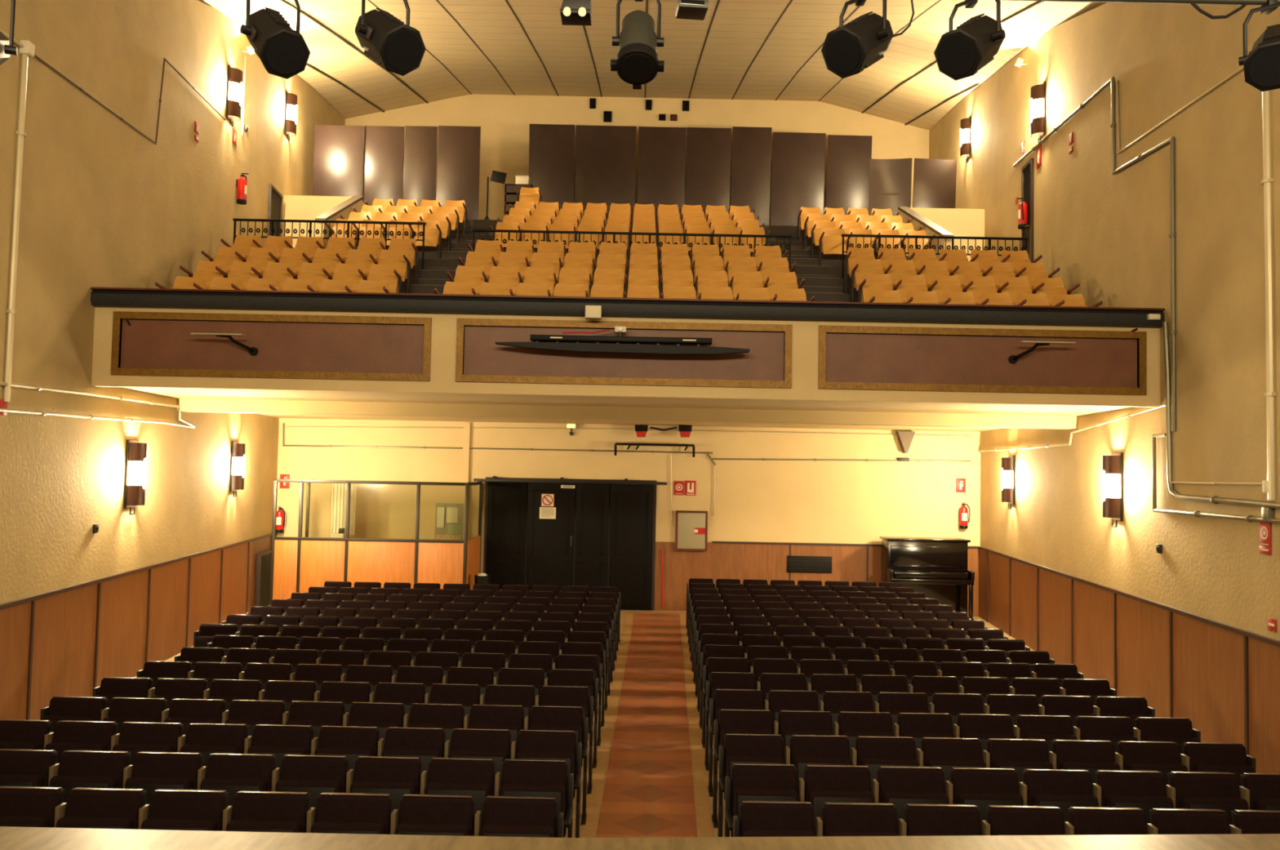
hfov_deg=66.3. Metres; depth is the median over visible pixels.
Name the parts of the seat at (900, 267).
backrest, seat, armrest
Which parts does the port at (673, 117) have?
pane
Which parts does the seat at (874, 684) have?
trim, backrest, seat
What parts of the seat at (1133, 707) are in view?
trim, backrest, seat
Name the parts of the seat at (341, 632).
backrest, trim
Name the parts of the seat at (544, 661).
backrest, trim, seat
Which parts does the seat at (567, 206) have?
backrest, seat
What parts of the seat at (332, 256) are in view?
seat, backrest, armrest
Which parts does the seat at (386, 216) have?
seat, backrest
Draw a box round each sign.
[194,120,199,135]
[194,134,199,142]
[231,128,236,146]
[280,474,289,488]
[541,493,554,506]
[674,480,684,494]
[684,480,696,495]
[955,478,965,492]
[1021,139,1025,157]
[1035,144,1041,168]
[1069,132,1073,146]
[1069,146,1073,154]
[1259,521,1271,547]
[1259,545,1271,555]
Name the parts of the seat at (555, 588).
backrest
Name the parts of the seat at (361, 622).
backrest, trim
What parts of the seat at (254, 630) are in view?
backrest, trim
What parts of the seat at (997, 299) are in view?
backrest, seat, armrest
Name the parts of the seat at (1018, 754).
trim, backrest, seat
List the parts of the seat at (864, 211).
backrest, seat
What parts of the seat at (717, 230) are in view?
backrest, seat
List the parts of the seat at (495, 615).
backrest, trim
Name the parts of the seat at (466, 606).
backrest, trim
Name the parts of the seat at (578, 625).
backrest, trim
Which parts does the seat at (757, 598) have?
trim, backrest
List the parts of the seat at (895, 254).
backrest, seat, armrest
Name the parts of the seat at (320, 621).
backrest, trim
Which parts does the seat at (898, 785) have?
trim, backrest, seat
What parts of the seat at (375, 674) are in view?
seat, backrest, trim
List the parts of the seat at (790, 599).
backrest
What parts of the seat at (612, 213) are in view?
backrest, seat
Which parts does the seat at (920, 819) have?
trim, seat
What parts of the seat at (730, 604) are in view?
trim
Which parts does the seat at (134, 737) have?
seat, backrest, trim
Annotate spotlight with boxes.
[0,0,17,65]
[240,0,310,79]
[355,0,426,75]
[610,0,664,89]
[821,0,893,79]
[933,0,1005,80]
[1238,0,1279,92]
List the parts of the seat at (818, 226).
backrest, seat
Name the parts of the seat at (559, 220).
seat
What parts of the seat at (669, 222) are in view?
backrest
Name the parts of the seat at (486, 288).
seat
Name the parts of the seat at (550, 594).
backrest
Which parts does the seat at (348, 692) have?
seat, backrest, trim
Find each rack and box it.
[434,502,463,540]
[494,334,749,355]
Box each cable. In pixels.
[562,328,609,333]
[649,426,677,431]
[893,0,914,37]
[1191,2,1247,19]
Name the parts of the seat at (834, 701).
trim, backrest, seat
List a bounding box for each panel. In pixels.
[312,124,364,196]
[362,125,404,205]
[403,125,437,206]
[435,125,480,219]
[528,124,574,208]
[574,124,636,221]
[637,126,686,218]
[684,127,731,218]
[730,126,771,225]
[770,132,826,226]
[826,134,871,215]
[869,158,911,216]
[912,158,956,208]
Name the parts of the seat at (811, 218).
backrest, seat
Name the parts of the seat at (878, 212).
backrest, seat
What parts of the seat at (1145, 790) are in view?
trim, backrest, seat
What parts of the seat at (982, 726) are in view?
trim, backrest, seat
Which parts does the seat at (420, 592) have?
backrest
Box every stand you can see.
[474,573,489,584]
[484,170,506,219]
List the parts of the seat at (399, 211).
seat, backrest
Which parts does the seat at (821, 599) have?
backrest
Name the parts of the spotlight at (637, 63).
pivot knob, frame, pivot knob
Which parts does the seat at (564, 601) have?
trim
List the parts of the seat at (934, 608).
backrest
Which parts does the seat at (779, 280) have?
backrest, seat, armrest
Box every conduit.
[0,29,23,48]
[0,381,179,407]
[0,408,195,428]
[3,53,28,401]
[34,53,226,144]
[177,406,195,427]
[241,56,246,135]
[282,422,712,453]
[286,426,970,436]
[670,455,671,525]
[706,453,971,465]
[713,465,715,515]
[978,403,1165,452]
[1013,76,1176,431]
[1116,66,1244,154]
[1117,80,1120,150]
[1151,432,1279,523]
[1162,321,1279,508]
[1171,481,1262,484]
[1261,90,1276,500]
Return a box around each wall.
[0,0,345,603]
[275,417,980,573]
[282,195,365,248]
[315,195,363,248]
[345,94,929,225]
[897,206,954,260]
[897,207,984,261]
[928,2,1279,640]
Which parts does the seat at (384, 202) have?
seat, backrest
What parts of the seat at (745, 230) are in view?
backrest, seat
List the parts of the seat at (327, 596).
backrest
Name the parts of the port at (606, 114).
pane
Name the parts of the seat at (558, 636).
trim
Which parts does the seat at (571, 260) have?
seat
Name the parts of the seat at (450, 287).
armrest, seat, backrest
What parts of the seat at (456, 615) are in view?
backrest, trim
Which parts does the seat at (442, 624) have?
backrest, trim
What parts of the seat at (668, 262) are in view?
seat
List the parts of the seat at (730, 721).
armrest, backrest, trim, seat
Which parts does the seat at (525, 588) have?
trim, backrest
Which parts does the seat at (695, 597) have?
backrest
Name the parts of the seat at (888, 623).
backrest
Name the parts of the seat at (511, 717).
seat, backrest, trim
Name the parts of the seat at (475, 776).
seat, backrest, trim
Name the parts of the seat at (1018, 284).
backrest, seat, armrest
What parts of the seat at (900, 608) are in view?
backrest, trim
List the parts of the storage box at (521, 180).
lid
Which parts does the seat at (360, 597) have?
backrest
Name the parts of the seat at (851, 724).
trim, backrest, seat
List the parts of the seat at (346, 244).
seat, backrest, armrest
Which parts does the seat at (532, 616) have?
backrest, trim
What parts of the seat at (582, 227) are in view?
seat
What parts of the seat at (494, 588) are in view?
backrest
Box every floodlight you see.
[243,45,255,54]
[560,0,591,26]
[675,0,708,20]
[1014,57,1026,66]
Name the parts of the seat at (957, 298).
backrest, seat, armrest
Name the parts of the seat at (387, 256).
seat, backrest, armrest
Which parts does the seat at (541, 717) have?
seat, backrest, trim, armrest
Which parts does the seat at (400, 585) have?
backrest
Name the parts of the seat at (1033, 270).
backrest, seat, armrest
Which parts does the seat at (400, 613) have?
backrest, trim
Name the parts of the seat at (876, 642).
trim, backrest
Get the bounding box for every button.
[0,399,7,415]
[1267,617,1276,631]
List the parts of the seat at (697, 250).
seat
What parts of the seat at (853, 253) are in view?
armrest, backrest, seat, armrest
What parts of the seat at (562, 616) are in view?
trim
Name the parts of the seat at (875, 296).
armrest, backrest, seat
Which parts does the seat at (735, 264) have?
seat, armrest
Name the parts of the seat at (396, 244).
seat, backrest, armrest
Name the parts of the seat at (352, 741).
seat, backrest, trim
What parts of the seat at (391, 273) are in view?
seat, armrest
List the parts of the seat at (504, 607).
backrest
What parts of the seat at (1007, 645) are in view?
trim, backrest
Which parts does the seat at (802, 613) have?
backrest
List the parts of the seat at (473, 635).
backrest, trim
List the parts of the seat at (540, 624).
trim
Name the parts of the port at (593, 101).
pane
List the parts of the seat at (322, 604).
backrest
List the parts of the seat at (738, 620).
trim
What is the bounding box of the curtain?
[330,483,356,534]
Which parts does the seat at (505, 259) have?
seat, backrest, armrest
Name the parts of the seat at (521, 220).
backrest, seat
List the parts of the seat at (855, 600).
backrest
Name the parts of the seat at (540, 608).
backrest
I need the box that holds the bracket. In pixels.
[614,442,694,457]
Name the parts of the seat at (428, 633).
backrest, trim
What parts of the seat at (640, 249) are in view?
seat, backrest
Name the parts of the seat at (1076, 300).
backrest, seat, armrest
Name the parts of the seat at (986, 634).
trim, backrest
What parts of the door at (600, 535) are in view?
panel moulding, panel moulding, pull plate, panel moulding, panel moulding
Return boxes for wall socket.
[93,524,98,533]
[244,124,248,132]
[1155,543,1162,553]
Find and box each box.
[19,40,35,57]
[515,175,529,184]
[585,305,601,319]
[1146,313,1160,319]
[1261,506,1274,519]
[1262,480,1267,493]
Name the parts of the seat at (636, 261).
backrest, seat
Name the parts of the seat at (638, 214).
backrest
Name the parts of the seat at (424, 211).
seat, backrest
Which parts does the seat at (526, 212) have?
seat, backrest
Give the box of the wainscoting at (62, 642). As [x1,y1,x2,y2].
[0,532,277,719]
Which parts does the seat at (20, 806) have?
seat, trim, panel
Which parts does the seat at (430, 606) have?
trim, backrest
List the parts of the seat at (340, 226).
seat, backrest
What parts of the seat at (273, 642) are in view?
backrest, trim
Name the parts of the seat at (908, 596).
backrest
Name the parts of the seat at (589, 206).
backrest, seat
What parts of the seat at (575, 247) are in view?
seat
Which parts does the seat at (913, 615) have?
backrest, trim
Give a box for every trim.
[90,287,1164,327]
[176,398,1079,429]
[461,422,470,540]
[473,475,666,484]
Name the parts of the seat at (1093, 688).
trim, backrest, seat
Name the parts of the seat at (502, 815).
seat, trim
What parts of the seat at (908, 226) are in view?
backrest, seat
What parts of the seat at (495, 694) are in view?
seat, backrest, trim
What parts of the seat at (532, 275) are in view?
seat, armrest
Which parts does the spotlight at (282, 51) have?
pivot knob, frame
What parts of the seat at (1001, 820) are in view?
seat, trim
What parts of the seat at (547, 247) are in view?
seat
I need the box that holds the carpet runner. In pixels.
[595,613,697,837]
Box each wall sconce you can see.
[124,439,147,515]
[226,64,243,127]
[229,440,245,497]
[284,90,297,141]
[960,115,971,163]
[1000,455,1014,509]
[1030,81,1045,143]
[1102,452,1123,527]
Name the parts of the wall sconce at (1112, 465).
lamp shade, lamp shade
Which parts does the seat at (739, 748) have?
armrest, backrest, trim, seat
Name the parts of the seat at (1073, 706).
trim, backrest, seat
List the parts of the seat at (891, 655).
backrest, trim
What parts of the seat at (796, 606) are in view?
backrest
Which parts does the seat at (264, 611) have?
backrest, trim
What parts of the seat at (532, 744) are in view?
seat, backrest, trim, armrest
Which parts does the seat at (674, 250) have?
seat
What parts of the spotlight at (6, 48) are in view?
pivot knob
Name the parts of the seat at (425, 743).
seat, backrest, trim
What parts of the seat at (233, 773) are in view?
seat, backrest, trim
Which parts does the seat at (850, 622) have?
trim, backrest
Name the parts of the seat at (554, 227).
seat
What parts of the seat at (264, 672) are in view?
seat, backrest, trim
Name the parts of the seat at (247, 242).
armrest, seat, backrest, armrest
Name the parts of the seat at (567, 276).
seat, armrest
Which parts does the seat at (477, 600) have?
backrest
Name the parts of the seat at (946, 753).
trim, backrest, seat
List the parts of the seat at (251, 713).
seat, backrest, trim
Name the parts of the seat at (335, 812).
seat, trim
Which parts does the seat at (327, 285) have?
seat, armrest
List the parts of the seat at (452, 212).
seat, backrest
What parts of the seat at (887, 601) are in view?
trim, backrest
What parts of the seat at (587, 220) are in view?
seat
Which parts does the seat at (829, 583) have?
backrest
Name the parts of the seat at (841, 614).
trim, backrest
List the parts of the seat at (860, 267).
armrest, backrest, seat, armrest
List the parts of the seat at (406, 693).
seat, backrest, trim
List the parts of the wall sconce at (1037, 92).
lamp shade, lamp shade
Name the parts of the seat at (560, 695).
seat, backrest, trim, armrest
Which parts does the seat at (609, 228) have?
seat, backrest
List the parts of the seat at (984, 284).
backrest, seat, armrest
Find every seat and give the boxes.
[0,719,52,749]
[0,748,57,786]
[0,786,64,826]
[40,696,107,732]
[44,720,118,763]
[48,750,130,802]
[53,786,146,829]
[92,676,153,707]
[100,697,167,733]
[111,721,183,764]
[122,751,203,804]
[136,660,191,687]
[137,788,228,831]
[147,678,208,709]
[155,275,206,288]
[161,698,226,734]
[174,647,225,670]
[177,723,248,768]
[179,260,227,288]
[187,662,242,690]
[193,623,238,647]
[197,752,276,808]
[201,245,246,274]
[203,679,262,710]
[206,635,253,657]
[208,276,243,289]
[220,235,262,259]
[221,614,262,631]
[221,648,271,671]
[222,699,285,736]
[222,790,311,832]
[227,260,262,289]
[235,624,279,646]
[238,662,292,695]
[244,724,314,773]
[245,277,279,290]
[245,606,284,622]
[246,246,279,275]
[250,635,297,657]
[258,680,316,715]
[260,615,301,633]
[262,235,293,260]
[262,261,297,290]
[267,599,303,613]
[268,648,318,679]
[271,754,349,820]
[276,625,319,645]
[279,247,311,277]
[282,278,316,291]
[282,606,320,625]
[282,700,345,747]
[287,592,321,605]
[289,663,342,692]
[294,235,324,262]
[294,636,341,662]
[297,262,332,291]
[298,615,339,636]
[302,599,337,616]
[304,586,337,598]
[306,791,392,834]
[311,725,379,780]
[312,248,344,276]
[314,680,371,721]
[315,649,364,680]
[317,626,360,644]
[319,278,353,292]
[319,607,356,626]
[320,581,351,593]
[320,592,354,606]
[324,218,359,249]
[325,236,355,263]
[332,262,367,292]
[336,586,368,599]
[337,600,372,614]
[337,616,377,634]
[338,637,384,659]
[339,211,371,231]
[340,664,393,697]
[342,702,404,749]
[345,248,377,279]
[346,755,422,822]
[352,204,382,220]
[352,593,386,607]
[353,581,381,592]
[355,279,390,293]
[355,608,393,624]
[356,236,386,262]
[359,218,385,238]
[359,626,401,650]
[363,650,411,682]
[364,198,393,213]
[367,263,402,293]
[368,587,399,600]
[368,682,426,720]
[371,600,406,617]
[373,212,397,230]
[376,617,416,635]
[377,248,410,293]
[377,726,445,784]
[381,582,410,593]
[382,638,427,666]
[385,204,408,220]
[386,219,414,245]
[386,594,419,608]
[387,237,418,284]
[390,793,475,835]
[391,608,429,626]
[391,665,443,702]
[395,199,417,213]
[399,588,430,601]
[400,213,423,231]
[400,627,442,649]
[403,702,464,751]
[405,601,440,617]
[410,205,432,221]
[410,582,440,594]
[410,651,458,683]
[414,220,441,258]
[415,617,454,639]
[418,595,451,609]
[420,199,441,213]
[420,756,495,835]
[424,683,479,725]
[426,213,451,251]
[426,639,471,663]
[428,609,465,628]
[430,588,461,602]
[433,280,476,294]
[435,206,459,242]
[440,602,475,617]
[441,628,483,652]
[442,666,493,704]
[443,583,470,595]
[444,200,466,234]
[444,728,511,795]
[446,265,488,294]
[451,595,484,609]
[453,618,493,639]
[457,250,497,282]
[457,652,505,684]
[461,589,492,603]
[463,704,524,758]
[465,610,502,629]
[467,239,504,266]
[471,583,499,595]
[471,640,515,667]
[474,795,563,837]
[475,603,510,619]
[480,281,514,295]
[480,684,534,728]
[482,629,524,653]
[484,595,516,611]
[488,266,523,295]
[489,222,521,247]
[493,590,523,603]
[493,619,531,640]
[493,667,544,705]
[494,758,573,837]
[497,214,526,239]
[497,251,529,282]
[500,584,529,596]
[502,611,537,627]
[503,207,531,222]
[505,240,535,266]
[505,653,551,685]
[509,200,536,215]
[510,603,544,620]
[511,728,582,837]
[515,186,542,208]
[515,640,558,668]
[516,282,551,296]
[517,596,549,612]
[521,222,549,247]
[523,266,557,296]
[524,590,554,604]
[524,630,564,653]
[524,705,588,825]
[528,215,552,231]
[529,585,559,597]
[530,252,562,282]
[531,620,569,642]
[533,208,556,222]
[535,685,593,794]
[537,240,566,267]
[538,201,560,215]
[538,612,574,631]
[544,604,578,621]
[544,668,598,768]
[549,222,575,248]
[550,597,582,613]
[552,653,602,746]
[553,283,588,297]
[555,215,579,239]
[555,591,586,606]
[558,208,582,226]
[558,266,592,297]
[559,641,605,726]
[560,585,588,602]
[562,202,584,223]
[563,253,595,285]
[564,631,608,710]
[568,241,598,271]
[570,621,611,695]
[574,612,613,682]
[576,223,604,248]
[578,604,615,671]
[581,216,605,239]
[582,598,617,660]
[583,208,607,231]
[586,202,608,218]
[586,591,619,651]
[589,586,621,642]
[590,284,626,297]
[593,267,626,297]
[595,253,627,293]
[599,241,629,280]
[604,223,631,258]
[606,217,631,240]
[608,209,632,241]
[609,203,632,231]
[626,268,662,297]
[626,284,663,297]
[627,253,661,293]
[629,242,660,274]
[631,224,658,257]
[632,217,657,246]
[633,203,657,223]
[633,209,657,232]
[657,204,681,220]
[657,210,683,228]
[657,225,686,249]
[658,217,684,242]
[661,243,692,271]
[661,254,695,284]
[662,269,697,297]
[663,285,701,298]
[681,204,706,222]
[682,211,708,229]
[684,217,711,242]
[685,225,714,250]
[685,577,713,628]
[686,582,715,635]
[687,587,717,643]
[688,593,719,652]
[689,600,723,661]
[691,244,724,274]
[691,607,726,671]
[693,255,728,288]
[693,614,729,683]
[694,623,733,696]
[696,270,733,298]
[696,633,737,711]
[698,644,742,728]
[700,286,739,299]
[701,657,748,747]
[704,671,755,770]
[705,204,730,225]
[707,211,733,227]
[707,688,763,796]
[710,218,737,238]
[711,708,773,827]
[713,226,742,251]
[714,578,740,594]
[716,583,743,594]
[717,733,784,836]
[718,588,747,600]
[720,594,751,607]
[723,244,755,274]
[724,600,755,615]
[724,762,798,836]
[727,256,762,288]
[727,608,760,626]
[728,205,754,222]
[730,615,766,635]
[731,271,768,299]
[733,212,759,226]
[733,800,815,836]
[734,624,772,644]
[736,219,764,244]
[737,287,777,300]
[738,634,779,657]
[740,226,770,252]
[742,578,767,589]
[744,583,772,595]
[744,644,786,672]
[748,589,777,600]
[750,657,795,689]
[752,595,782,608]
[754,244,787,271]
[756,601,788,616]
[756,672,806,709]
[760,257,795,288]
[761,608,795,624]
[764,689,818,733]
[766,271,804,300]
[767,616,802,634]
[770,579,795,589]
[773,625,810,645]
[773,710,834,762]
[774,287,814,301]
[774,584,800,595]
[780,590,807,601]
[780,635,820,658]
[783,595,813,608]
[784,734,851,800]
[787,645,831,673]
[789,601,821,616]
[795,608,829,625]
[796,658,843,690]
[797,206,826,240]
[797,580,822,590]
[798,764,873,834]
[803,585,829,595]
[803,617,839,635]
[804,213,834,248]
[807,590,836,602]
[807,673,857,711]
[810,221,842,259]
[811,626,849,646]
[814,595,844,609]
[815,801,899,835]
[818,227,852,266]
[819,690,874,732]
[821,635,861,659]
[822,602,853,617]
[823,207,850,222]
[824,580,849,591]
[829,585,857,596]
[830,609,864,626]
[831,213,859,229]
[831,646,874,674]
[833,711,894,759]
[837,591,866,603]
[839,221,869,239]
[840,617,875,635]
[844,246,883,293]
[844,659,889,691]
[845,596,875,609]
[847,208,875,222]
[848,228,879,259]
[850,258,892,302]
[850,626,888,647]
[850,735,919,792]
[851,581,876,591]
[854,603,886,617]
[856,214,884,229]
[857,273,902,302]
[857,674,907,710]
[860,586,885,597]
[862,636,902,660]
[865,222,895,241]
[865,610,898,626]
[866,591,896,603]
[868,289,912,302]
[871,208,899,222]
[871,765,948,834]
[874,691,929,733]
[875,229,908,252]
[875,618,911,636]
[875,648,918,675]
[876,597,906,610]
[878,247,915,272]
[879,582,903,591]
[880,214,910,230]
[886,259,925,287]
[887,604,919,618]
[888,586,916,597]
[888,626,926,648]
[890,660,937,692]
[891,222,922,239]
[893,712,955,759]
[895,273,937,302]
[897,591,928,604]
[898,803,981,835]
[899,611,933,627]
[902,229,936,256]
[902,637,943,661]
[906,290,951,303]
[907,598,941,611]
[908,248,946,272]
[908,675,959,711]
[912,618,948,637]
[916,737,986,792]
[919,259,959,290]
[919,648,962,671]
[920,604,955,619]
[927,627,964,646]
[928,693,986,733]
[929,274,973,303]
[933,611,971,626]
[937,661,983,692]
[939,248,978,275]
[942,290,988,304]
[943,638,984,657]
[945,767,1023,831]
[948,619,988,638]
[951,260,992,290]
[953,713,1016,760]
[959,676,1010,710]
[962,649,1006,676]
[964,275,1008,304]
[965,628,1008,645]
[970,248,1010,275]
[978,291,1026,305]
[981,804,1064,835]
[982,737,1053,788]
[983,693,1041,728]
[984,261,1026,289]
[984,639,1030,662]
[984,662,1031,686]
[999,275,1044,305]
[1001,249,1042,275]
[1006,650,1054,671]
[1008,677,1062,706]
[1013,714,1077,759]
[1015,292,1064,306]
[1016,262,1059,292]
[1018,768,1098,832]
[1031,663,1083,687]
[1033,276,1079,306]
[1038,694,1097,726]
[1048,739,1120,786]
[1052,293,1102,306]
[1059,678,1116,705]
[1064,806,1147,835]
[1072,715,1137,752]
[1092,769,1173,824]
[1093,696,1155,729]
[1114,740,1187,785]
[1133,716,1200,753]
[1146,808,1230,834]
[1165,771,1248,824]
[1180,742,1255,786]
[1229,809,1279,833]
[1239,772,1279,810]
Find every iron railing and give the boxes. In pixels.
[232,218,426,269]
[471,229,791,272]
[840,234,1027,278]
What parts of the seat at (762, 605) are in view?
backrest, trim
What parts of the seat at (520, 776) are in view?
seat, trim, armrest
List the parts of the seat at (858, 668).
seat, trim, backrest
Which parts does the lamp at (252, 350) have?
glass blade, arm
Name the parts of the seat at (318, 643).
backrest, trim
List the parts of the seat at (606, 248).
seat, backrest, armrest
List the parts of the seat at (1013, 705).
trim, backrest, seat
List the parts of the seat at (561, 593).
backrest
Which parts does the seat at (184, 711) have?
seat, backrest, trim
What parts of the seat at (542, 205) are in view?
seat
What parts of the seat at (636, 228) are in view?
backrest, seat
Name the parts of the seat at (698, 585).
backrest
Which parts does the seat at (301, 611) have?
backrest, trim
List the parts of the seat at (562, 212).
seat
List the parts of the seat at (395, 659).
backrest, trim, seat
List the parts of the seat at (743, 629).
trim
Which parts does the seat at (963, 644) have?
trim, backrest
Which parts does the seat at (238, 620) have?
backrest, trim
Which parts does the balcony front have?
gilt frame, sunk panel, gilt frame, sunk panel, sunk panel, gilt frame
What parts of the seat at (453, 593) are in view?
backrest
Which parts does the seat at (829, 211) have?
seat, backrest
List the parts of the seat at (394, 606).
backrest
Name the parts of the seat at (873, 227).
backrest, seat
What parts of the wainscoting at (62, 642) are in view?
cap rail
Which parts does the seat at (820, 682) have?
trim, backrest, seat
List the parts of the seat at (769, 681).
trim, backrest, seat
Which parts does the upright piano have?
lid, panel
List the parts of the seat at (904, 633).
trim, backrest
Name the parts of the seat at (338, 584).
backrest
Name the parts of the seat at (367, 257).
seat, backrest, armrest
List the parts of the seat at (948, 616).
backrest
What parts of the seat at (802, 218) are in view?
seat, backrest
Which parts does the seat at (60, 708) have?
seat, backrest, trim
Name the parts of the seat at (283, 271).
seat, backrest, armrest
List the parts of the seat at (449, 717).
seat, backrest, trim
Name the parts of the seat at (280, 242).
seat, backrest, armrest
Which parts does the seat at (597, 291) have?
seat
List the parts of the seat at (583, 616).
backrest, trim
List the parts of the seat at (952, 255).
backrest, seat, armrest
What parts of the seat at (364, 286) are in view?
seat, armrest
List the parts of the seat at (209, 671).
seat, backrest, trim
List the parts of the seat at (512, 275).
seat, backrest, armrest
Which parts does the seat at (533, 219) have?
backrest, seat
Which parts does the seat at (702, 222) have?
seat, backrest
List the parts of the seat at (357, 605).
backrest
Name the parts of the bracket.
post, post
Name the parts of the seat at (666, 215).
seat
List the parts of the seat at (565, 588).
backrest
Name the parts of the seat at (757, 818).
trim, seat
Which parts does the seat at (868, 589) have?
backrest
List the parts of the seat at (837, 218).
backrest, seat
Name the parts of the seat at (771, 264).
backrest, seat, armrest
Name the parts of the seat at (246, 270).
seat, backrest, armrest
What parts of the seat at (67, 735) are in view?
seat, backrest, trim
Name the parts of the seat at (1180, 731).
trim, backrest, seat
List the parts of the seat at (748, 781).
armrest, trim, seat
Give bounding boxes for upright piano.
[879,536,974,620]
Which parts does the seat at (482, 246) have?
seat, backrest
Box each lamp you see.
[191,332,257,355]
[563,7,570,16]
[577,7,586,16]
[895,431,915,461]
[1008,340,1075,363]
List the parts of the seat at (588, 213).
backrest, seat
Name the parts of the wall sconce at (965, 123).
lamp shade, lamp shade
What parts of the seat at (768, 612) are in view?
backrest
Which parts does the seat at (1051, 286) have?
backrest, seat, armrest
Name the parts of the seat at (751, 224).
seat, backrest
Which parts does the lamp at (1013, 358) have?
arm, glass blade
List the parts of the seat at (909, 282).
backrest, seat, armrest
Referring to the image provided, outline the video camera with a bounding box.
[614,325,626,336]
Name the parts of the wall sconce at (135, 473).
lamp shade, lamp shade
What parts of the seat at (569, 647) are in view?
backrest, trim, seat, armrest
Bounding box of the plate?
[560,484,574,488]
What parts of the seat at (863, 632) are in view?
backrest, trim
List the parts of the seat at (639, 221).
backrest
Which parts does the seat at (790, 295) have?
seat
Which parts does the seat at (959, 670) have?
seat, trim, backrest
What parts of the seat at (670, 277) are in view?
seat, armrest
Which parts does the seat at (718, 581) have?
backrest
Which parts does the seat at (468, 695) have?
seat, backrest, trim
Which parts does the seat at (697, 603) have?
backrest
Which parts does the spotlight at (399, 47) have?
pivot knob, focus rail, frame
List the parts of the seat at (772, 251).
backrest, seat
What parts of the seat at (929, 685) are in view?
trim, backrest, seat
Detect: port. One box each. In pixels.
[589,97,595,108]
[603,111,611,122]
[645,99,652,110]
[658,114,665,120]
[670,114,677,120]
[682,100,688,111]
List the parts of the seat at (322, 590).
backrest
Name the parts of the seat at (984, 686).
trim, backrest, seat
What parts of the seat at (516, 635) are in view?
backrest, trim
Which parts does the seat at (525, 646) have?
backrest, trim, seat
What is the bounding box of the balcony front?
[91,306,1159,407]
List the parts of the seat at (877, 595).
backrest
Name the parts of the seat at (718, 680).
armrest, backrest, trim, seat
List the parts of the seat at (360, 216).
seat, backrest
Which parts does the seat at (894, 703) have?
trim, backrest, seat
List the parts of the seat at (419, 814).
seat, trim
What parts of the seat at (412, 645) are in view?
backrest, trim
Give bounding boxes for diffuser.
[132,458,146,488]
[231,82,242,106]
[235,454,245,476]
[288,104,297,124]
[960,128,968,146]
[1000,468,1010,489]
[1030,98,1040,122]
[1102,471,1115,500]
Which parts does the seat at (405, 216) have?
seat, backrest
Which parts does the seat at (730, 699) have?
armrest, backrest, trim, seat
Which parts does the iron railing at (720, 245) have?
post, rail, rail, post, post, post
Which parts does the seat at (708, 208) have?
seat, backrest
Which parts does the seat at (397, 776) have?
seat, backrest, trim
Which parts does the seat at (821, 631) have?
trim, backrest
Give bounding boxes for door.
[254,548,271,606]
[266,183,282,236]
[483,476,656,609]
[1021,158,1034,262]
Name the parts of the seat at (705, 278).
seat, armrest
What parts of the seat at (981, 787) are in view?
trim, backrest, seat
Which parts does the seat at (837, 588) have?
backrest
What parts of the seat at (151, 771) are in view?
seat, backrest, trim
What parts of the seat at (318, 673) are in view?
seat, backrest, trim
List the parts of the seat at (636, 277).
seat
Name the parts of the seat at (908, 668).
seat, trim, backrest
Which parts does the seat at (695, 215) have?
seat, backrest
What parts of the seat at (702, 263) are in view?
seat, armrest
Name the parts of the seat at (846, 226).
seat, backrest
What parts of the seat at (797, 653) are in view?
seat, backrest, trim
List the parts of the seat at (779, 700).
trim, backrest, seat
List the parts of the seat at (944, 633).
backrest, trim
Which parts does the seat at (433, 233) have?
seat, backrest, armrest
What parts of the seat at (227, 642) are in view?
backrest, trim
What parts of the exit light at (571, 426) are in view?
lit panel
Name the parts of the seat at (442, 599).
backrest, trim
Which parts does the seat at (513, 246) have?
seat, backrest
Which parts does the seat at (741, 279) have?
backrest, seat, armrest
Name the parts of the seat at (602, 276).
seat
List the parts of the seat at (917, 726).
trim, backrest, seat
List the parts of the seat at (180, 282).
armrest, seat, backrest, armrest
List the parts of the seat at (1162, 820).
panel, trim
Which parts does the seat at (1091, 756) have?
trim, backrest, seat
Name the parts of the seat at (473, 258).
armrest, seat, backrest, armrest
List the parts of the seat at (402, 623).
backrest, trim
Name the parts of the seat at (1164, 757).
trim, backrest, seat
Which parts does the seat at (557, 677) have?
seat, backrest, trim, armrest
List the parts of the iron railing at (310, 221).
post, post, post, rail, rail, post, post, post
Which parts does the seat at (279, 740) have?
seat, backrest, trim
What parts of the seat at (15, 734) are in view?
seat, trim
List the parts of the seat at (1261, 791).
panel, trim, seat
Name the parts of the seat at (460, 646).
backrest, trim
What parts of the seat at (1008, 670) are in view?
trim, backrest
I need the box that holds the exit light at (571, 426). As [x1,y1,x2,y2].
[566,423,576,435]
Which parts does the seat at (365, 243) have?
seat, backrest, armrest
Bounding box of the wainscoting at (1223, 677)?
[977,546,1279,773]
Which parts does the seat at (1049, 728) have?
trim, backrest, seat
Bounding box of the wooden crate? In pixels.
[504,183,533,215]
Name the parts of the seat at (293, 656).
backrest, trim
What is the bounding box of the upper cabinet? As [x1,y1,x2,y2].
[675,510,707,551]
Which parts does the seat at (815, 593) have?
backrest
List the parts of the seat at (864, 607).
backrest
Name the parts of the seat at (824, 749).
trim, backrest, seat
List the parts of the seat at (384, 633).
backrest, trim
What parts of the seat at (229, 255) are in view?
armrest, seat, backrest, armrest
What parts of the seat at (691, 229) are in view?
backrest, seat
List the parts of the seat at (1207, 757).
trim, backrest, seat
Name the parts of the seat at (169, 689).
seat, backrest, trim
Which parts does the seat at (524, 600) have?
backrest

